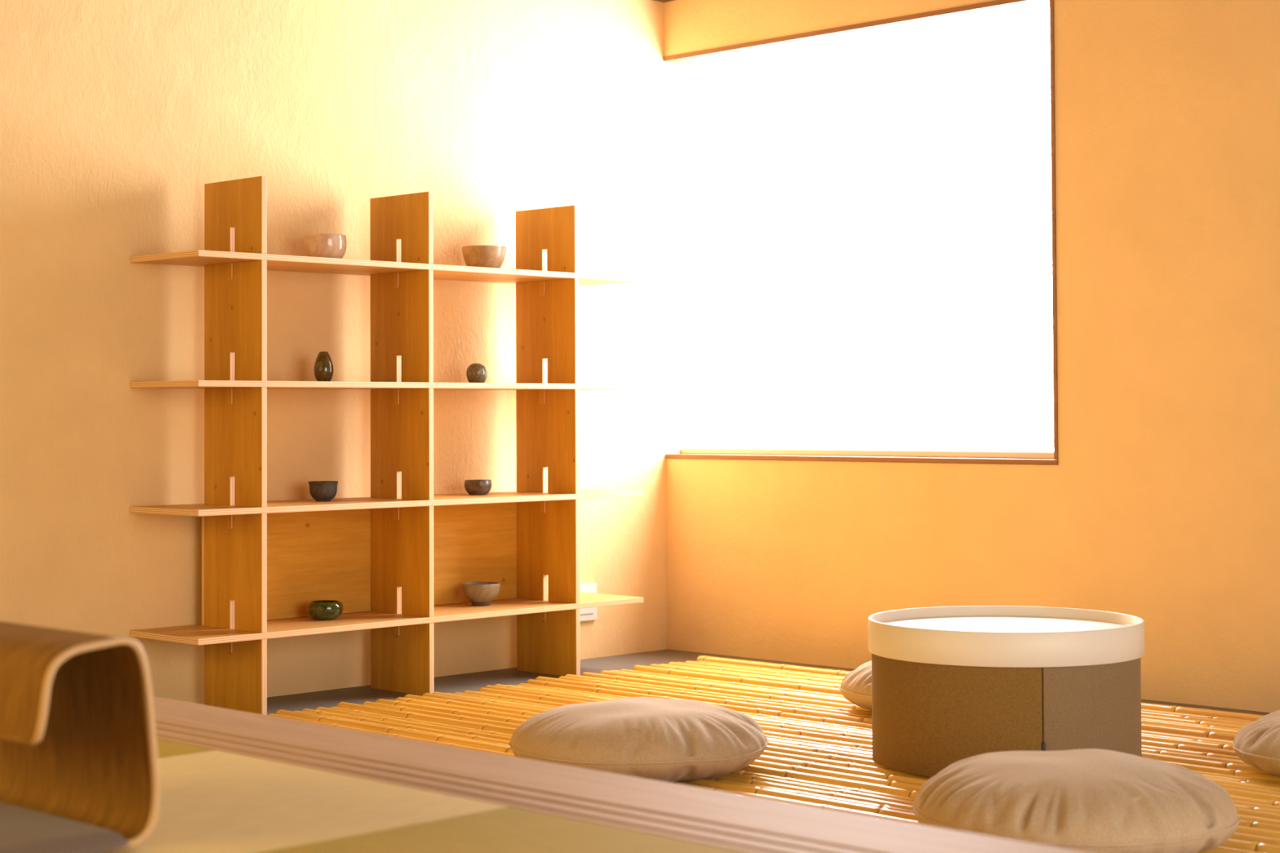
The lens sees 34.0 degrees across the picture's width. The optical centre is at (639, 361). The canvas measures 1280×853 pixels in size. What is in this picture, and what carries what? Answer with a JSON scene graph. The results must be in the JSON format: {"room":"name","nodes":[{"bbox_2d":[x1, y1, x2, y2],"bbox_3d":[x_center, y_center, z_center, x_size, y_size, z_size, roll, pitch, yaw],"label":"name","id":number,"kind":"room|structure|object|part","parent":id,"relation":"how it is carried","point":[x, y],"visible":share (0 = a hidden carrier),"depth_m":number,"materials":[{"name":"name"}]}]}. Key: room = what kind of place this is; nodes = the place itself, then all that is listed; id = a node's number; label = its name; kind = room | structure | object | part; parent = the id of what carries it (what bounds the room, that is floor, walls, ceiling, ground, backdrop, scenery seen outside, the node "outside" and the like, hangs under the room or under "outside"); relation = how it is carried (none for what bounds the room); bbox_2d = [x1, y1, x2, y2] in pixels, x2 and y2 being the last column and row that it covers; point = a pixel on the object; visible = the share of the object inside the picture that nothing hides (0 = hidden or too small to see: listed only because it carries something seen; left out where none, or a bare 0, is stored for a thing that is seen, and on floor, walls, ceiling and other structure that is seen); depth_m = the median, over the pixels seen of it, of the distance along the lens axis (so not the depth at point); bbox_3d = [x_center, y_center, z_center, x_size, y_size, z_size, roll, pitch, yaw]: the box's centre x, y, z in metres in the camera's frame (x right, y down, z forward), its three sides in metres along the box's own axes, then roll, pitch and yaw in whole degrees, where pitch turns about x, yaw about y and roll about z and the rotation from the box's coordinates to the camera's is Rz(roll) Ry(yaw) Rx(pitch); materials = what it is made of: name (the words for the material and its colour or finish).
{"room":"tea room","nodes":[
{"label":"tea room","id":0,"kind":"room"},
{"bbox_2d":[0,0,724,704],"bbox_3d":[-2.224,-0.326,5.218,0.150,2.602,7.060,-2,-2,45],"label":"wall","id":1,"kind":"structure","parent":0,"point":[117,117],"depth_m":6.37,"materials":[{"name":"paint"}]},
{"bbox_2d":[579,583,596,622],"bbox_3d":[-0.191,0.821,7.129,0.015,0.125,0.119,-2,-2,45],"label":"outlet box","id":2,"kind":"object","parent":1,"relation":"attached to","point":[585,614],"visible":0.47,"depth_m":7.14,"materials":[{"name":"white plastic"}]},
{"bbox_3d":[-0.186,0.821,7.126,0.003,0.075,0.081,-2,-2,45],"label":"socket plate","id":3,"kind":"part","parent":2,"relation":"part of","materials":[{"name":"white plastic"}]},
{"bbox_2d":[653,0,674,2],"bbox_3d":[-0.025,-1.442,2.958,6.500,0.100,6.900,-2,-2,45],"label":"ceiling","id":4,"kind":"structure","parent":0,"point":[662,1],"depth_m":7.45,"materials":[{"name":"brown"}]},
{"bbox_2d":[266,648,1270,715],"bbox_3d":[0.253,0.951,2.636,7.250,0.100,6.900,-2,-2,45],"label":"floor","id":5,"kind":"structure","parent":0,"point":[473,682],"depth_m":6.54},
{"bbox_2d":[129,175,643,715],"bbox_3d":[-0.712,0.247,6.383,0.341,1.501,1.710,-2,-2,45],"label":"display shelf","id":6,"kind":"object","parent":5,"relation":"on","point":[397,566],"visible":0.98,"depth_m":6.29,"materials":[{"name":"brown wood"}]},
{"bbox_2d":[308,480,337,501],"bbox_3d":[-0.934,0.383,6.186,0.087,0.058,0.088,-1,-1,13],"label":"tea cup","id":7,"kind":"object","parent":6,"relation":"on","point":[320,491],"visible":1,"depth_m":6.15,"materials":[{"name":"ceramic"}]},
{"bbox_2d":[313,351,333,381],"bbox_3d":[-0.935,0.016,6.196,0.059,0.091,0.059,-2,-2,45],"label":"bud vase","id":8,"kind":"object","parent":6,"relation":"on","point":[323,369],"visible":0.88,"depth_m":6.17,"materials":[{"name":"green ceramic"}]},
{"bbox_2d":[303,233,346,258],"bbox_3d":[-0.932,-0.333,6.209,0.125,0.084,0.126,-2,-2,45],"label":"bowl","id":9,"kind":"object","parent":6,"relation":"on","point":[316,245],"visible":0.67,"depth_m":6.16,"materials":[{"name":"beige ceramic"}]},
{"bbox_2d":[306,600,343,620],"bbox_3d":[-0.927,0.732,6.169,0.106,0.053,0.106,-2,-2,45],"label":"bowl","id":10,"kind":"object","parent":6,"relation":"on","point":[321,610],"visible":1,"depth_m":6.13,"materials":[{"name":"green ceramic"}]},
{"bbox_3d":[-0.823,0.600,6.429,0.012,0.328,1.216,-2,-2,45],"label":"panel","id":11,"kind":"part","parent":6,"relation":"part of","materials":[{"name":"brown wood"}]},
{"bbox_2d":[466,363,487,382],"bbox_3d":[-0.516,0.038,6.620,0.066,0.065,0.066,-2,-2,45],"label":"round vase","id":12,"kind":"object","parent":6,"relation":"on","point":[475,372],"visible":0.91,"depth_m":6.60,"materials":[{"name":"grey ceramic"}]},
{"bbox_2d":[464,480,491,494],"bbox_3d":[-0.510,0.397,6.615,0.086,0.047,0.087,-2,-2,45],"label":"tea cup","id":13,"kind":"object","parent":6,"relation":"on","point":[472,486],"visible":1,"depth_m":6.58,"materials":[{"name":"brown ceramic"}]},
{"bbox_2d":[462,582,500,605],"bbox_3d":[-0.500,0.732,6.601,0.119,0.069,0.119,-2,-2,45],"label":"bowl","id":14,"kind":"object","parent":6,"relation":"on","point":[480,593],"visible":1,"depth_m":6.56,"materials":[{"name":"beige ceramic"}]},
{"bbox_2d":[462,244,506,268],"bbox_3d":[-0.495,-0.323,6.651,0.140,0.082,0.141,-2,-2,45],"label":"bowl","id":15,"kind":"object","parent":6,"relation":"on","point":[479,255],"visible":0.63,"depth_m":6.60,"materials":[{"name":"brown ceramic"}]},
{"bbox_2d":[152,696,1088,852],"bbox_3d":[-1.123,0.736,1.781,6.196,0.299,3.440,-2,-2,45],"label":"platform","id":16,"kind":"object","parent":5,"relation":"on","point":[729,820],"visible":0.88,"depth_m":2.98,"materials":[{"name":"brown wood"}]},
{"bbox_2d":[155,738,214,758],"bbox_3d":[-1.426,0.643,3.112,0.704,0.044,1.410,-2,-2,45],"label":"mat","id":17,"kind":"object","parent":16,"relation":"on","point":[166,748],"visible":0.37,"depth_m":3.37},
{"bbox_2d":[102,750,509,852],"bbox_3d":[-0.924,0.629,2.617,0.704,0.044,1.410,-2,-2,45],"label":"mat","id":18,"kind":"object","parent":16,"relation":"on","point":[211,802],"visible":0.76,"depth_m":2.88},
{"bbox_2d":[0,621,159,852],"bbox_3d":[-0.962,0.474,2.595,0.461,0.263,0.563,-2,-2,45],"label":"chair","id":19,"kind":"object","parent":18,"relation":"on","point":[78,741],"visible":0.92,"depth_m":2.68,"materials":[{"name":"brown wood"}]},
{"bbox_2d":[0,801,130,852],"bbox_3d":[-0.930,0.591,2.595,0.470,0.021,0.416,-2,-2,45],"label":"seat pad","id":20,"kind":"object","parent":19,"relation":"on","point":[22,830],"visible":1,"depth_m":2.57,"materials":[{"name":"grey fabric"}]},
{"bbox_2d":[260,806,748,852],"bbox_3d":[-0.422,0.614,2.122,0.704,0.044,1.410,-2,-2,45],"label":"mat","id":21,"kind":"object","parent":16,"relation":"on","point":[509,829],"visible":1,"depth_m":2.65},
{"bbox_2d":[267,655,1279,852],"bbox_3d":[0.718,0.921,4.437,4.171,0.043,2.861,-2,-2,45],"label":"floor mat","id":22,"kind":"object","parent":5,"relation":"on","point":[818,753],"visible":0.29,"depth_m":5.37,"materials":[{"name":"brown"}]},
{"bbox_2d":[508,697,768,782],"bbox_3d":[0.000,0.842,4.724,0.580,0.151,0.584,-1,-2,22],"label":"floor cushion","id":23,"kind":"object","parent":22,"relation":"on","point":[669,740],"visible":0.92,"depth_m":4.53,"materials":[{"name":"beige fabric"}]},
{"bbox_2d":[839,660,871,711],"bbox_3d":[0.823,0.860,5.624,0.570,0.152,0.570,0,-1,-20],"label":"floor cushion","id":24,"kind":"object","parent":22,"relation":"on","point":[855,687],"visible":0.16,"depth_m":5.53,"materials":[{"name":"beige fabric"}]},
{"bbox_2d":[867,605,1144,777],"bbox_3d":[0.839,0.752,4.813,0.624,0.324,0.624,-2,-2,45],"label":"table","id":25,"kind":"object","parent":22,"relation":"on","point":[950,685],"visible":0.86,"depth_m":4.57,"materials":[{"name":"brown wood"}]},
{"bbox_2d":[867,605,1144,667],"bbox_3d":[0.838,0.628,4.816,0.624,0.076,0.624,-2,-2,45],"label":"tray","id":26,"kind":"object","parent":25,"relation":"on","point":[965,636],"depth_m":4.62,"materials":[{"name":"white paint"}]},
{"bbox_3d":[1.034,0.788,4.763,0.203,0.248,0.569,-1,-1,14],"label":"fabric panel","id":27,"kind":"part","parent":25,"relation":"part of","materials":[{"name":"brown fabric"}]},
{"bbox_2d":[911,748,1240,852],"bbox_3d":[0.796,0.809,3.854,0.590,0.167,0.594,-1,-2,26],"label":"floor cushion","id":28,"kind":"object","parent":22,"relation":"on","point":[1088,800],"visible":0.89,"depth_m":3.67,"materials":[{"name":"beige fabric"}]},
{"bbox_2d":[1231,710,1279,776],"bbox_3d":[1.603,0.836,4.611,0.577,0.144,0.577,-1,-2,27],"label":"floor cushion","id":29,"kind":"object","parent":22,"relation":"on","point":[1257,744],"visible":1,"depth_m":4.56,"materials":[{"name":"beige fabric"}]},
{"bbox_2d":[663,0,1279,712],"bbox_3d":[2.350,-0.194,5.331,6.200,2.302,0.150,-2,-2,45],"label":"wall","id":30,"kind":"structure","parent":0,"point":[1160,505],"depth_m":6.16,"materials":[{"name":"paint"}]},
{"bbox_2d":[663,0,1058,464],"bbox_3d":[0.768,-0.378,6.984,1.633,1.446,0.285,-2,-2,45],"label":"window","id":31,"kind":"structure","parent":30,"relation":"attached to","point":[997,7],"depth_m":6.78,"materials":[{"name":"brown wood"}]},
{"bbox_3d":[0.732,0.302,6.936,1.620,0.020,0.025,-2,-2,45],"label":"rail","id":32,"kind":"part","parent":31,"relation":"part of","materials":[{"name":"beige paint"}]}
]}

